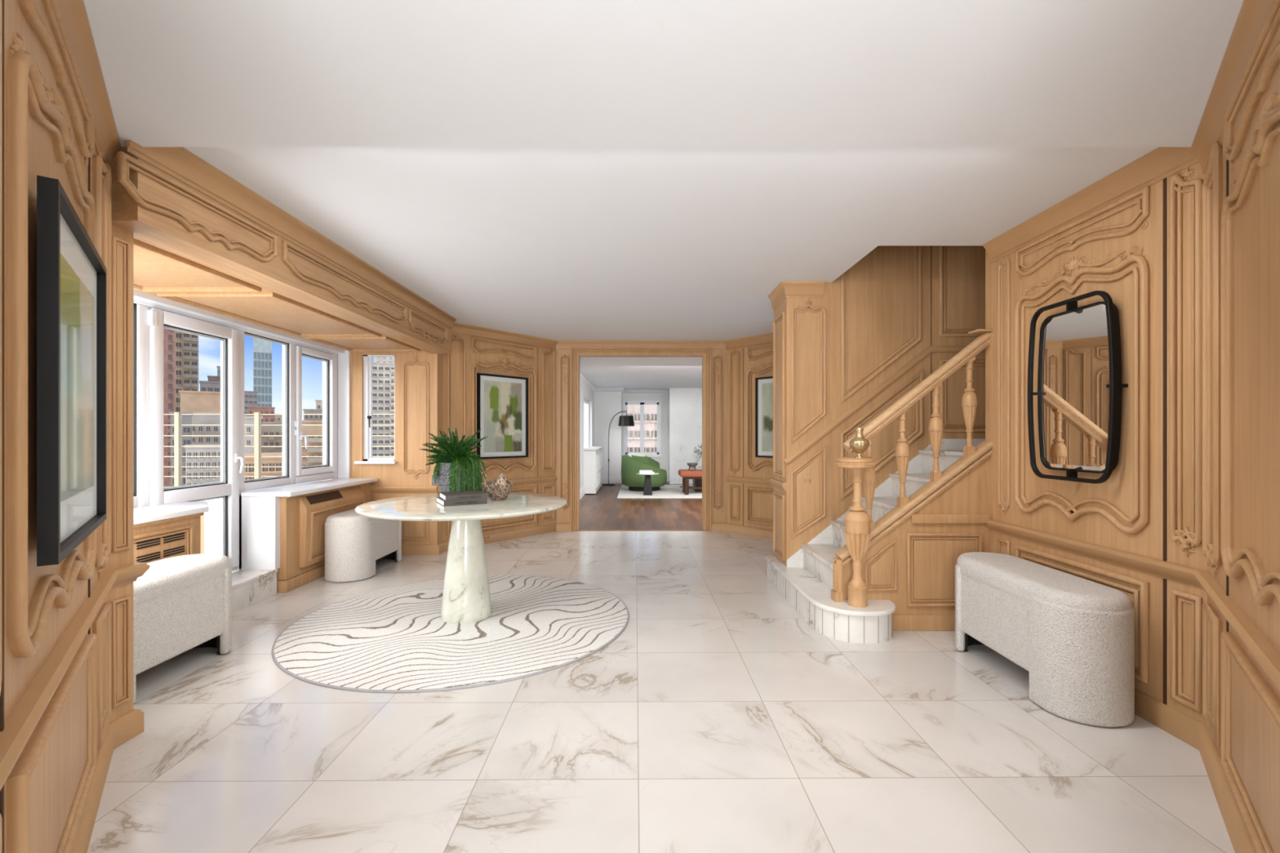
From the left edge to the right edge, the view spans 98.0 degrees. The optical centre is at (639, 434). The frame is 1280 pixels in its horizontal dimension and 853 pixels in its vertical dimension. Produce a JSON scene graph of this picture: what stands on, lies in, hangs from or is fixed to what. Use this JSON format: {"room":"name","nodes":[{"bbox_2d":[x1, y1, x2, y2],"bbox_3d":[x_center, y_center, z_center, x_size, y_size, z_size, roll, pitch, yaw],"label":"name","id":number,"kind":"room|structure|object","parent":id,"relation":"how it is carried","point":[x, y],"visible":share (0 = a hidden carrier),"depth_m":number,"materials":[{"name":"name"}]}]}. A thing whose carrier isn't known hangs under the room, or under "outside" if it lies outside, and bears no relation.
{"room":"entrance hall","nodes":[
{"label":"entrance hall","id":0,"kind":"room"},
{"bbox_2d":[0,0,111,852],"bbox_3d":[-1.544,0.030,1.418,0.126,2.510,2.100,0,0,-39],"label":"wall","id":1,"kind":"structure","parent":0,"point":[47,117],"depth_m":1.25,"materials":[{"name":"brown wood"}]},
{"bbox_2d":[36,175,106,566],"bbox_3d":[-1.525,-0.135,1.514,0.032,0.830,0.830,0,0,-39],"label":"framed picture","id":2,"kind":"object","parent":1,"relation":"attached to","point":[72,274],"visible":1,"depth_m":1.38,"materials":[{"name":"black metal"}]},
{"bbox_2d":[60,253,93,502],"bbox_3d":[-1.528,-0.135,1.512,0.003,0.590,0.610,0,0,-39],"label":"painting","id":3,"kind":"object","parent":2,"relation":"attached to","point":[77,302],"depth_m":1.49},
{"bbox_2d":[0,562,150,791],"bbox_3d":[-1.523,0.592,1.555,0.132,0.077,2.289,0,0,-39],"label":"trim","id":4,"kind":"structure","parent":1,"relation":"attached to","point":[21,723],"depth_m":1.30,"materials":[{"name":"brown wood"}]},
{"bbox_2d":[57,0,121,166],"bbox_3d":[-1.496,-1.103,1.457,0.050,0.125,2.101,0,0,-39],"label":"trim","id":5,"kind":"structure","parent":1,"relation":"attached to","point":[107,141],"depth_m":1.74,"materials":[{"name":"brown wood"}]},
{"bbox_2d":[71,709,144,852],"bbox_3d":[-1.527,1.232,1.545,0.112,0.106,2.278,0,0,-39],"label":"baseboard","id":6,"kind":"structure","parent":1,"relation":"attached to","point":[130,725],"depth_m":2.05,"materials":[{"name":"brown wood"}]},
{"bbox_2d":[111,146,451,354],"bbox_3d":[-2.117,-1.055,4.074,0.226,0.380,3.831,0,0,0],"label":"beam","id":7,"kind":"structure","parent":1,"relation":"attached to","point":[162,211],"depth_m":2.89,"materials":[{"name":"brown wood"}]},
{"bbox_2d":[126,139,456,329],"bbox_3d":[-2.025,-1.183,4.103,0.090,0.125,3.805,0,0,0],"label":"trim","id":8,"kind":"structure","parent":1,"relation":"attached to","point":[178,162],"depth_m":3.01,"materials":[{"name":"brown wood"}]},
{"bbox_2d":[106,224,133,723],"bbox_3d":[-2.209,0.020,2.324,0.102,2.530,0.123,0,0,0],"label":"pilaster","id":9,"kind":"object","parent":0,"point":[121,597],"visible":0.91,"depth_m":2.34,"materials":[{"name":"brown wood"}]},
{"bbox_2d":[164,487,204,553],"bbox_3d":[-5.380,0.830,5.090,3.240,0.670,0.180,0,0,0],"label":"wall","id":10,"kind":"structure","parent":0,"point":[202,516],"depth_m":5.00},
{"bbox_2d":[204,479,330,573],"bbox_3d":[-3.360,0.935,4.180,0.280,0.900,3.760,0,0,0],"label":"wall","id":11,"kind":"structure","parent":0,"point":[211,517],"depth_m":4.47,"materials":[{"name":"paint"}]},
{"bbox_2d":[133,502,208,524],"bbox_3d":[-2.995,0.482,3.125,0.410,0.035,1.470,0,0,0],"label":"window sill","id":12,"kind":"structure","parent":11,"relation":"attached to","point":[145,514],"depth_m":3.44,"materials":[{"name":"white stone"}]},
{"bbox_2d":[133,289,350,571],"bbox_3d":[-3.200,0.092,4.173,0.200,1.985,3.575,0,0,0],"label":"window","id":13,"kind":"structure","parent":11,"relation":"in","point":[152,313],"depth_m":4.37,"materials":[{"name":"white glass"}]},
{"bbox_2d":[240,478,377,497],"bbox_3d":[-3.000,0.482,5.207,0.400,0.035,1.495,0,0,0],"label":"window sill","id":14,"kind":"structure","parent":11,"relation":"attached to","point":[321,486],"depth_m":4.86,"materials":[{"name":"white stone"}]},
{"bbox_2d":[322,359,324,464],"bbox_3d":[-3.390,0.035,6.200,0.180,2.700,0.200,0,0,0],"label":"wall","id":15,"kind":"structure","parent":0,"point":[322,359],"depth_m":6.10,"materials":[{"name":"white paint"}]},
{"bbox_2d":[333,350,437,544],"bbox_3d":[-2.733,0.185,6.001,1.134,2.200,0.158,0,0,0],"label":"wall","id":16,"kind":"structure","parent":0,"point":[415,372],"depth_m":5.96,"materials":[{"name":"brown wood"}]},
{"bbox_2d":[354,355,396,463],"bbox_3d":[-2.820,-0.271,5.982,0.430,1.168,0.155,0,0,0],"label":"window","id":17,"kind":"structure","parent":16,"relation":"in","point":[368,458],"depth_m":5.99,"materials":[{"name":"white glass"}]},
{"bbox_2d":[437,354,442,544],"bbox_3d":[-2.195,0.020,6.042,0.050,2.530,0.156,0,0,0],"label":"wall","id":18,"kind":"structure","parent":0,"point":[439,356],"depth_m":6.03,"materials":[{"name":"brown wood"}]},
{"bbox_2d":[133,238,421,351],"bbox_3d":[-2.765,-0.943,4.155,1.070,0.145,3.710,0,0,0],"label":"ceiling","id":19,"kind":"structure","parent":18,"relation":"attached to","point":[157,272],"depth_m":3.71,"materials":[{"name":"brown wood"}]},
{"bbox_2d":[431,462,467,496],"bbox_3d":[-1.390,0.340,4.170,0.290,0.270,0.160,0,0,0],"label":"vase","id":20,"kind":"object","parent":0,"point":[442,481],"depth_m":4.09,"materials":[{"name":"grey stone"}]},
{"bbox_2d":[442,333,554,542],"bbox_3d":[-1.675,0.020,6.778,0.144,2.530,1.646,0,0,39],"label":"wall","id":21,"kind":"structure","parent":0,"point":[469,356],"depth_m":6.81,"materials":[{"name":"brown wood"}]},
{"bbox_2d":[401,523,570,555],"bbox_3d":[-1.838,1.232,6.522,2.553,0.106,0.544,0,0,-38],"label":"baseboard","id":22,"kind":"structure","parent":21,"relation":"attached to","point":[406,549],"depth_m":6.69,"materials":[{"name":"brown wood"}]},
{"bbox_2d":[437,475,556,493],"bbox_3d":[-1.675,0.592,6.696,0.125,0.077,1.773,0,0,36],"label":"trim","id":23,"kind":"structure","parent":21,"relation":"attached to","point":[543,479],"depth_m":7.07,"materials":[{"name":"brown wood"}]},
{"bbox_2d":[476,373,528,459],"bbox_3d":[-1.643,-0.212,6.709,0.035,0.995,0.728,0,0,39],"label":"framed picture","id":24,"kind":"object","parent":21,"relation":"attached to","point":[502,401],"visible":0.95,"depth_m":6.69,"materials":[{"name":"paper"}]},
{"bbox_2d":[484,380,521,452],"bbox_3d":[-1.647,-0.212,6.713,0.003,0.845,0.558,0,0,39],"label":"painting","id":25,"kind":"object","parent":24,"relation":"attached to","point":[502,398],"depth_m":6.71},
{"bbox_2d":[579,377,594,489],"bbox_3d":[-1.300,0.040,11.085,0.200,2.490,7.030,0,0,0],"label":"wall","id":26,"kind":"structure","parent":0,"point":[586,393],"depth_m":12.12,"materials":[{"name":"white paint"}]},
{"bbox_2d":[583,398,588,448],"bbox_3d":[-1.310,-0.220,12.900,0.060,1.210,2.000,0,0,0],"label":"window","id":27,"kind":"structure","parent":26,"relation":"in","point":[585,401],"depth_m":13.83,"materials":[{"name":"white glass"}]},
{"bbox_2d":[579,371,668,393],"bbox_3d":[-0.215,-1.165,11.400,1.970,0.080,7.600,0,0,0],"label":"trim","id":28,"kind":"structure","parent":26,"relation":"attached to","point":[582,377],"depth_m":14.59,"materials":[{"name":"white paint"}]},
{"bbox_2d":[579,475,668,499],"bbox_3d":[-0.215,1.195,11.400,1.970,0.180,7.600,0,0,0],"label":"baseboard","id":29,"kind":"structure","parent":26,"relation":"attached to","point":[605,479],"depth_m":14.58,"materials":[{"name":"white paint"}]},
{"bbox_2d":[594,391,622,476],"bbox_3d":[-0.945,0.040,15.000,0.910,2.490,0.800,0,0,0],"label":"wall","id":30,"kind":"structure","parent":0,"point":[607,405],"depth_m":14.60,"materials":[{"name":"white paint"}]},
{"bbox_2d":[554,350,727,523],"bbox_3d":[0.010,0.020,7.483,2.420,2.530,0.174,0,0,0],"label":"wall","id":31,"kind":"structure","parent":0,"point":[562,357],"depth_m":7.42,"materials":[{"name":"brown wood"}]},
{"bbox_2d":[451,322,773,350],"bbox_3d":[0.064,-1.183,6.688,4.467,0.125,1.465,0,0,0],"label":"trim","id":32,"kind":"structure","parent":31,"relation":"attached to","point":[460,329],"depth_m":7.25,"materials":[{"name":"brown wood"}]},
{"bbox_2d":[570,346,711,531],"bbox_3d":[0.012,0.073,7.481,1.872,2.464,0.198,0,0,0],"label":"door frame","id":33,"kind":"structure","parent":31,"relation":"in","point":[575,354],"depth_m":7.40,"materials":[{"name":"brown wood"}]},
{"bbox_2d":[579,356,702,390],"bbox_3d":[1.400,-1.255,11.785,5.600,0.100,8.430,0,0,0],"label":"ceiling","id":34,"kind":"structure","parent":0,"point":[627,373],"depth_m":10.70,"materials":[{"name":"paint"}]},
{"bbox_2d":[622,393,668,475],"bbox_3d":[1.850,0.040,15.300,4.700,2.490,0.200,0,0,0],"label":"wall","id":35,"kind":"structure","parent":0,"point":[664,397],"depth_m":15.20,"materials":[{"name":"white paint"}]},
{"bbox_2d":[623,400,662,457],"bbox_3d":[0.060,-0.155,15.225,1.080,1.540,0.150,0,0,0],"label":"window","id":36,"kind":"structure","parent":35,"relation":"in","point":[642,403],"depth_m":15.24,"materials":[{"name":"white plastic"}]},
{"bbox_2d":[87,481,1235,852],"bbox_3d":[0.450,1.345,6.700,7.500,0.120,18.600,0,0,0],"label":"floor","id":37,"kind":"structure","parent":0,"point":[718,719],"depth_m":2.29,"materials":[{"name":"white stone"}]},
{"bbox_2d":[133,512,203,563],"bbox_3d":[-3.005,0.892,2.986,0.390,0.785,1.197,0,0,0],"label":"radiator cover","id":38,"kind":"object","parent":37,"relation":"on","point":[156,540],"visible":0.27,"depth_m":3.32,"materials":[{"name":"brown wood"}]},
{"bbox_2d":[133,553,231,702],"bbox_3d":[-2.600,0.999,2.900,0.400,0.564,1.010,0,0,0],"label":"upholstered bench","id":39,"kind":"object","parent":37,"relation":"on","point":[182,603],"visible":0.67,"depth_m":2.96,"materials":[{"name":"beige fabric"}]},
{"bbox_2d":[133,553,230,605],"bbox_3d":[-2.600,0.781,2.899,0.376,0.128,0.997,0,0,0],"label":"seat cushion","id":40,"kind":"object","parent":39,"relation":"on","point":[169,580],"depth_m":2.98,"materials":[{"name":"beige fabric"}]},
{"bbox_2d":[231,568,277,613],"bbox_3d":[-3.062,1.185,4.050,0.275,0.200,0.900,0,0,0],"label":"step","id":41,"kind":"structure","parent":37,"relation":"on","point":[249,587],"depth_m":4.25,"materials":[{"name":"white stone"}]},
{"bbox_2d":[241,482,372,592],"bbox_3d":[-2.998,0.885,5.210,0.403,0.800,1.480,0,0,0],"label":"radiator cover","id":42,"kind":"object","parent":37,"relation":"on","point":[286,535],"visible":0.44,"depth_m":4.59,"materials":[{"name":"brown wood"}]},
{"bbox_2d":[324,508,401,582],"bbox_3d":[-2.605,0.999,5.290,0.400,0.564,0.960,0,0,0],"label":"upholstered bench","id":43,"kind":"object","parent":37,"relation":"on","point":[353,541],"visible":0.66,"depth_m":4.88,"materials":[{"name":"beige fabric"}]},
{"bbox_2d":[325,508,386,524],"bbox_3d":[-2.605,0.781,5.289,0.376,0.128,0.947,0,0,0],"label":"seat cushion","id":44,"kind":"object","parent":43,"relation":"on","point":[349,517],"depth_m":4.90,"materials":[{"name":"beige fabric"}]},
{"bbox_2d":[271,575,629,693],"bbox_3d":[-1.215,1.278,3.900,2.279,0.016,2.279,0,0,0],"label":"round rug","id":45,"kind":"object","parent":37,"relation":"on","point":[396,639],"visible":0.85,"depth_m":3.48,"materials":[{"name":"carpet"}]},
{"bbox_2d":[355,492,566,623],"bbox_3d":[-1.215,0.873,3.900,1.394,0.796,1.394,0,0,0],"label":"pedestal table","id":46,"kind":"object","parent":45,"relation":"on","point":[466,596],"visible":0.91,"depth_m":3.77,"materials":[{"name":"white stone"}]},
{"bbox_2d":[436,497,487,506],"bbox_3d":[-1.239,0.458,3.862,0.285,0.034,0.271,0,0,-30],"label":"book","id":47,"kind":"object","parent":46,"relation":"on","point":[466,502],"visible":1,"depth_m":3.75,"materials":[{"name":"grey paper"}]},
{"bbox_2d":[439,490,488,501],"bbox_3d":[-1.225,0.423,3.872,0.285,0.034,0.271,0,0,-28],"label":"book","id":48,"kind":"object","parent":47,"relation":"on","point":[467,495],"visible":1,"depth_m":3.79,"materials":[{"name":"grey paper"}]},
{"bbox_2d":[419,427,488,496],"bbox_3d":[-1.358,0.272,4.160,0.460,0.655,0.447,0,0,27],"label":"potted fern","id":49,"kind":"object","parent":48,"relation":"on","point":[458,469],"visible":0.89,"depth_m":4.08,"materials":[{"name":"green plant"}]},
{"bbox_2d":[479,464,513,500],"bbox_3d":[-1.040,0.345,4.027,0.241,0.260,0.155,0,0,0],"label":"sculpture","id":50,"kind":"object","parent":46,"relation":"on","point":[499,488],"visible":0.99,"depth_m":3.98,"materials":[{"name":"stone"}]},
{"bbox_2d":[583,446,603,493],"bbox_3d":[-1.058,0.782,12.900,0.285,0.965,2.080,0,0,0],"label":"base cabinet","id":51,"kind":"object","parent":37,"relation":"on","point":[593,455],"visible":1,"depth_m":11.90,"materials":[{"name":"white paint"}]},
{"bbox_2d":[601,410,634,485],"bbox_3d":[-0.555,0.341,14.150,0.830,1.889,0.410,0,0,0],"label":"floor lamp","id":52,"kind":"object","parent":37,"relation":"on","point":[624,420],"visible":1,"depth_m":14.02,"materials":[{"name":"black metal"}]},
{"bbox_2d":[617,484,702,498],"bbox_3d":[1.370,1.276,12.590,3.660,0.018,2.820,0,0,0],"label":"area rug","id":53,"kind":"object","parent":37,"relation":"on","point":[666,491],"visible":0.43,"depth_m":11.80,"materials":[{"name":"fabric"}]},
{"bbox_2d":[621,454,666,491],"bbox_3d":[0.091,0.867,12.750,1.053,0.800,1.071,0,0,0],"label":"armchair","id":54,"kind":"object","parent":53,"relation":"on","point":[630,467],"visible":0.84,"depth_m":12.33,"materials":[{"name":"green fabric"}]},
{"bbox_2d":[628,452,648,457],"bbox_3d":[-0.050,0.585,12.920,0.460,0.348,0.167,0,0,4],"label":"cushion","id":55,"kind":"object","parent":54,"relation":"on","point":[630,454],"visible":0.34,"depth_m":12.91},
{"bbox_2d":[631,455,650,464],"bbox_3d":[0.020,0.630,12.600,0.465,0.319,0.172,0,0,-8],"label":"cushion","id":56,"kind":"object","parent":54,"relation":"on","point":[645,460],"visible":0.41,"depth_m":12.58,"materials":[{"name":"green fabric"}]},
{"bbox_2d":[645,456,659,468],"bbox_3d":[0.300,0.705,12.800,0.497,0.427,0.248,0,0,-30],"label":"cushion","id":57,"kind":"object","parent":54,"relation":"on","point":[654,463],"visible":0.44,"depth_m":12.77,"materials":[{"name":"green fabric"}]},
{"bbox_2d":[636,472,659,495],"bbox_3d":[0.165,1.040,11.660,0.480,0.455,0.480,0,0,0],"label":"side table","id":58,"kind":"object","parent":53,"relation":"on","point":[647,491],"visible":0.82,"depth_m":11.58,"materials":[{"name":"grey stone"}]},
{"bbox_2d":[678,469,702,494],"bbox_3d":[1.600,1.017,11.950,1.520,0.500,0.640,0,0,0],"label":"bench","id":59,"kind":"object","parent":53,"relation":"on","point":[686,474],"visible":0.44,"depth_m":11.67,"materials":[{"name":"orange fabric"}]},
{"bbox_2d":[678,469,702,477],"bbox_3d":[1.600,0.832,11.950,1.520,0.130,0.640,0,0,0],"label":"cushion","id":60,"kind":"object","parent":59,"relation":"on","point":[682,473],"depth_m":11.64,"materials":[{"name":"orange fabric"}]},
{"bbox_2d":[686,462,697,471],"bbox_3d":[1.120,0.690,11.900,0.240,0.159,0.240,0,0,0],"label":"footed bowl","id":61,"kind":"object","parent":59,"relation":"on","point":[690,464],"visible":1,"depth_m":11.84,"materials":[{"name":"grey stone"}]},
{"bbox_2d":[693,444,702,454],"bbox_3d":[1.320,0.475,12.013,0.492,0.583,0.407,0,0,40],"label":"plant","id":62,"kind":"object","parent":59,"relation":"on","point":[701,444],"visible":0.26,"depth_m":11.99,"materials":[{"name":"green plant"}]},
{"bbox_2d":[693,479,702,491],"bbox_3d":[1.610,1.096,12.610,0.780,0.342,0.580,0,0,0],"label":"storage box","id":63,"kind":"object","parent":53,"relation":"on","point":[696,482],"visible":0.25,"depth_m":12.32,"materials":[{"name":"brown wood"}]},
{"bbox_2d":[764,328,993,643],"bbox_3d":[2.284,0.299,4.200,2.332,1.972,1.600,0,0,0],"label":"staircase","id":64,"kind":"structure","parent":37,"relation":"on","point":[886,565],"depth_m":3.65,"materials":[{"name":"wood"}]},
{"bbox_2d":[955,551,1134,727],"bbox_3d":[2.065,0.999,2.935,0.385,0.564,1.021,0,0,0],"label":"upholstered bench","id":65,"kind":"object","parent":37,"relation":"on","point":[1073,636],"visible":1,"depth_m":2.55,"materials":[{"name":"beige fabric"}]},
{"bbox_2d":[956,551,1132,612],"bbox_3d":[2.065,0.781,2.934,0.361,0.128,1.008,0,0,0],"label":"seat cushion","id":66,"kind":"object","parent":65,"relation":"on","point":[1029,586],"depth_m":2.76,"materials":[{"name":"beige fabric"}]},
{"bbox_2d":[83,0,1243,340],"bbox_3d":[0.449,-1.265,2.485,6.097,0.200,10.170,0,0,0],"label":"ceiling","id":67,"kind":"structure","parent":0,"point":[556,170],"depth_m":2.10,"materials":[{"name":"paint"}]},
{"bbox_2d":[668,387,702,484],"bbox_3d":[2.085,0.040,14.825,2.630,2.490,0.750,0,0,0],"label":"wall","id":68,"kind":"structure","parent":0,"point":[685,404],"depth_m":14.45,"materials":[{"name":"paint"}]},
{"bbox_2d":[727,342,773,530],"bbox_3d":[1.750,0.020,6.758,0.144,2.530,1.742,0,0,-41],"label":"wall","id":69,"kind":"structure","parent":0,"point":[751,505],"depth_m":7.17,"materials":[{"name":"brown wood"}]},
{"bbox_2d":[711,523,773,539],"bbox_3d":[1.661,1.232,6.790,1.904,0.106,0.157,0,0,45],"label":"baseboard","id":70,"kind":"structure","parent":69,"relation":"attached to","point":[759,532],"depth_m":7.17,"materials":[{"name":"brown wood"}]},
{"bbox_2d":[725,475,772,485],"bbox_3d":[1.714,0.592,6.728,0.038,0.077,1.742,0,0,-41],"label":"trim","id":71,"kind":"structure","parent":69,"relation":"attached to","point":[730,479],"depth_m":7.10,"materials":[{"name":"brown wood"}]},
{"bbox_2d":[755,376,773,457],"bbox_3d":[1.697,-0.212,6.715,0.035,0.995,0.730,0,0,-41],"label":"framed picture","id":72,"kind":"object","parent":69,"relation":"attached to","point":[763,385],"visible":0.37,"depth_m":6.90,"materials":[{"name":"paper"}]},
{"bbox_2d":[761,382,773,451],"bbox_3d":[1.702,-0.212,6.719,0.003,0.845,0.560,0,0,-41],"label":"painting","id":73,"kind":"object","parent":72,"relation":"attached to","point":[766,388],"depth_m":6.86},
{"bbox_2d":[773,245,985,566],"bbox_3d":[2.311,-0.865,4.765,2.278,4.300,0.470,0,0,0],"label":"wall","id":74,"kind":"structure","parent":0,"point":[842,358],"depth_m":4.55,"materials":[{"name":"brown wood"}]},
{"bbox_2d":[769,478,786,492],"bbox_3d":[1.181,0.431,4.779,0.038,0.077,0.442,0,0,0],"label":"trim","id":75,"kind":"structure","parent":74,"relation":"attached to","point":[776,483],"depth_m":4.70,"materials":[{"name":"brown wood"}]},
{"bbox_2d":[768,280,825,310],"bbox_3d":[1.325,-1.183,4.755,0.350,0.125,0.490,0,0,0],"label":"trim","id":76,"kind":"structure","parent":74,"relation":"attached to","point":[785,289],"depth_m":4.54,"materials":[{"name":"brown wood"}]},
{"bbox_2d":[985,162,1207,724],"bbox_3d":[2.342,0.010,2.978,0.149,2.550,1.445,0,0,0],"label":"wall","id":77,"kind":"structure","parent":0,"point":[1143,248],"depth_m":2.56,"materials":[{"name":"brown wood"}]},
{"bbox_2d":[1027,290,1128,483],"bbox_3d":[2.253,-0.230,2.890,0.087,0.940,0.575,0,0,0],"label":"wall mirror","id":78,"kind":"object","parent":77,"relation":"attached to","point":[1080,385],"visible":1,"depth_m":2.87,"materials":[{"name":"black metal"}]},
{"bbox_2d":[1040,303,1109,471],"bbox_3d":[2.252,-0.230,2.890,0.004,0.824,0.491,0,0,0],"label":"mirror glass","id":79,"kind":"object","parent":78,"relation":"attached to","point":[1074,361],"depth_m":2.88,"materials":[{"name":"silver"}]},
{"bbox_2d":[982,146,1199,263],"bbox_3d":[2.238,-1.183,2.901,0.118,0.125,1.488,0,0,0],"label":"trim","id":80,"kind":"structure","parent":77,"relation":"attached to","point":[1160,163],"depth_m":2.77,"materials":[{"name":"brown wood"}]},
{"bbox_2d":[1201,0,1279,852],"bbox_3d":[1.667,0.030,1.414,0.126,2.510,2.100,0,0,39],"label":"wall","id":81,"kind":"structure","parent":0,"point":[1241,188],"depth_m":1.69,"materials":[{"name":"brown wood"}]},
{"bbox_2d":[985,519,1279,691],"bbox_3d":[1.876,0.592,2.029,0.590,0.077,3.299,0,0,24],"label":"trim","id":82,"kind":"structure","parent":81,"relation":"attached to","point":[1263,651],"depth_m":2.37,"materials":[{"name":"brown wood"}]},
{"bbox_2d":[1134,688,1256,852],"bbox_3d":[1.882,1.232,2.026,0.577,0.106,3.299,0,0,24],"label":"baseboard","id":83,"kind":"structure","parent":81,"relation":"attached to","point":[1191,731],"depth_m":2.15,"materials":[{"name":"brown wood"}]},
{"bbox_2d":[1190,0,1273,175],"bbox_3d":[1.619,-1.103,1.453,0.050,0.125,2.100,0,0,39],"label":"trim","id":84,"kind":"structure","parent":81,"relation":"attached to","point":[1252,15],"depth_m":1.74,"materials":[{"name":"brown wood"}]},
{"bbox_3d":[-7.900,1.300,6.350,9.200,0.270,8.700,0,0,0],"label":"floor","id":85,"kind":"structure","parent":0,"visible":0},
{"bbox_2d":[164,412,394,487],"bbox_3d":[-8.000,0.375,10.450,8.800,1.580,0.200,0,0,0],"label":"terrace railing","id":86,"kind":"object","parent":85,"relation":"on","point":[177,424],"visible":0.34,"depth_m":10.39,"materials":[{"name":"metal"}]},
{"label":"outside","id":87,"kind":"structure","parent":0,"visible":0},
{"bbox_3d":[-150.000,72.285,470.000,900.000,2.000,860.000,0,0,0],"label":"ground","id":88,"kind":"structure","parent":87,"visible":0},
{"bbox_2d":[164,325,174,486],"bbox_3d":[-147.883,13.812,173.309,4.992,114.947,9.300,0,0,-40],"label":"apartment tower","id":89,"kind":"structure","parent":88,"relation":"on","point":[169,335],"depth_m":170.44,"materials":[{"name":"concrete"}]},
{"bbox_2d":[168,412,193,486],"bbox_3d":[-103.288,33.201,125.357,4.109,76.168,9.300,0,0,-39],"label":"apartment building","id":90,"kind":"structure","parent":88,"relation":"on","point":[186,419],"depth_m":122.20,"materials":[{"name":"concrete"}]},
{"bbox_2d":[174,328,198,412],"bbox_3d":[-150.647,13.596,184.985,6.585,115.378,10.300,0,0,-39],"label":"apartment tower","id":91,"kind":"structure","parent":88,"relation":"on","point":[186,345],"depth_m":181.34,"materials":[{"name":"concrete"}]},
{"bbox_2d":[178,390,220,412],"bbox_3d":[-119.803,29.824,153.429,10.983,82.923,9.300,0,0,-38],"label":"apartment building","id":92,"kind":"structure","parent":88,"relation":"on","point":[190,401],"depth_m":149.24,"materials":[{"name":"concrete"}]},
{"bbox_2d":[183,444,220,485],"bbox_3d":[-88.704,36.710,113.427,6.313,69.150,9.300,0,0,-38],"label":"apartment building","id":93,"kind":"structure","parent":88,"relation":"on","point":[189,451],"depth_m":109.75,"materials":[{"name":"concrete"}]},
{"bbox_2d":[191,412,220,444],"bbox_3d":[-105.679,32.985,137.449,9.155,76.599,9.300,0,0,-38],"label":"apartment building","id":94,"kind":"structure","parent":88,"relation":"on","point":[196,419],"depth_m":133.32,"materials":[{"name":"concrete"}]},
{"bbox_2d":[199,380,220,391],"bbox_3d":[-157.150,26.051,203.443,6.187,90.468,9.300,0,0,-38],"label":"apartment building","id":95,"kind":"structure","parent":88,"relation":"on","point":[211,386],"depth_m":199.90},
{"bbox_2d":[207,375,220,391],"bbox_3d":[-251.204,18.398,333.475,12.497,105.773,9.300,0,0,-37],"label":"office tower","id":96,"kind":"structure","parent":88,"relation":"on","point":[211,378],"depth_m":328.21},
{"bbox_2d":[217,365,220,376],"bbox_3d":[-260.424,14.527,348.484,7.120,113.516,9.300,0,0,-37],"label":"office tower","id":97,"kind":"structure","parent":88,"relation":"on","point":[218,366],"depth_m":343.33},
{"bbox_2d":[244,391,257,416],"bbox_3d":[-268.266,20.830,383.565,7.959,100.911,9.300,0,0,-35],"label":"office tower","id":98,"kind":"structure","parent":88,"relation":"on","point":[250,397],"depth_m":379.62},
{"bbox_2d":[244,416,262,479],"bbox_3d":[-85.982,33.668,123.571,3.567,75.234,9.300,0,0,-35],"label":"apartment building","id":99,"kind":"structure","parent":88,"relation":"on","point":[248,430],"depth_m":119.57,"materials":[{"name":"concrete"}]},
{"bbox_2d":[247,406,275,422],"bbox_3d":[-206.519,28.207,303.597,12.384,86.156,9.300,0,0,-34],"label":"apartment building","id":100,"kind":"structure","parent":88,"relation":"on","point":[266,418],"depth_m":300.78,"materials":[{"name":"red brick"}]},
{"bbox_2d":[253,337,271,407],"bbox_3d":[-290.221,-0.823,428.153,12.159,144.216,20.300,0,0,-34],"label":"glass tower","id":101,"kind":"structure","parent":88,"relation":"on","point":[262,349],"depth_m":419.89,"materials":[{"name":"glass"}]},
{"bbox_2d":[244,452,282,479],"bbox_3d":[-48.674,36.901,73.629,6.097,68.767,9.300,0,0,-33],"label":"building","id":102,"kind":"structure","parent":88,"relation":"on","point":[249,461],"depth_m":69.66,"materials":[{"name":"concrete"}]},
{"bbox_2d":[261,422,282,453],"bbox_3d":[-99.826,33.955,153.226,9.533,74.659,10.300,0,0,-33],"label":"apartment building","id":103,"kind":"structure","parent":88,"relation":"on","point":[265,430],"depth_m":149.17,"materials":[{"name":"concrete"}]},
{"bbox_2d":[274,414,282,422],"bbox_3d":[-210.081,29.644,323.649,6.929,83.282,9.300,0,0,-33],"label":"apartment building","id":104,"kind":"structure","parent":88,"relation":"on","point":[277,418],"depth_m":319.83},
{"bbox_2d":[302,420,322,466],"bbox_3d":[-83.422,33.884,143.327,8.037,74.803,10.300,0,0,-30],"label":"apartment building","id":105,"kind":"structure","parent":88,"relation":"on","point":[306,430],"depth_m":139.21,"materials":[{"name":"concrete"}]},
{"bbox_2d":[302,408,322,420],"bbox_3d":[-129.169,30.650,223.767,10.541,81.270,9.300,0,0,-30],"label":"apartment building","id":106,"kind":"structure","parent":88,"relation":"on","point":[306,417],"depth_m":219.06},
{"bbox_2d":[315,400,322,408],"bbox_3d":[-133.564,28.446,235.785,6.786,85.677,9.300,0,0,-30],"label":"apartment building","id":107,"kind":"structure","parent":88,"relation":"on","point":[318,402],"depth_m":230.93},
{"bbox_2d":[373,362,394,456],"bbox_3d":[-107.590,20.794,233.952,14.517,100.983,11.300,0,0,-25],"label":"apartment tower","id":108,"kind":"structure","parent":88,"relation":"on","point":[383,372],"depth_m":229.86,"materials":[{"name":"concrete"}]},
{"bbox_2d":[374,356,393,363],"bbox_3d":[-114.488,17.201,248.952,7.964,108.168,9.300,0,0,-25],"label":"apartment building","id":109,"kind":"structure","parent":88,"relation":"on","point":[377,359],"depth_m":245.04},
{"bbox_2d":[627,404,657,452],"bbox_3d":[0.221,31.536,73.850,6.788,79.498,10.300,0,0,0],"label":"apartment building","id":110,"kind":"structure","parent":88,"relation":"on","point":[650,411],"depth_m":70.00,"materials":[{"name":"concrete"}]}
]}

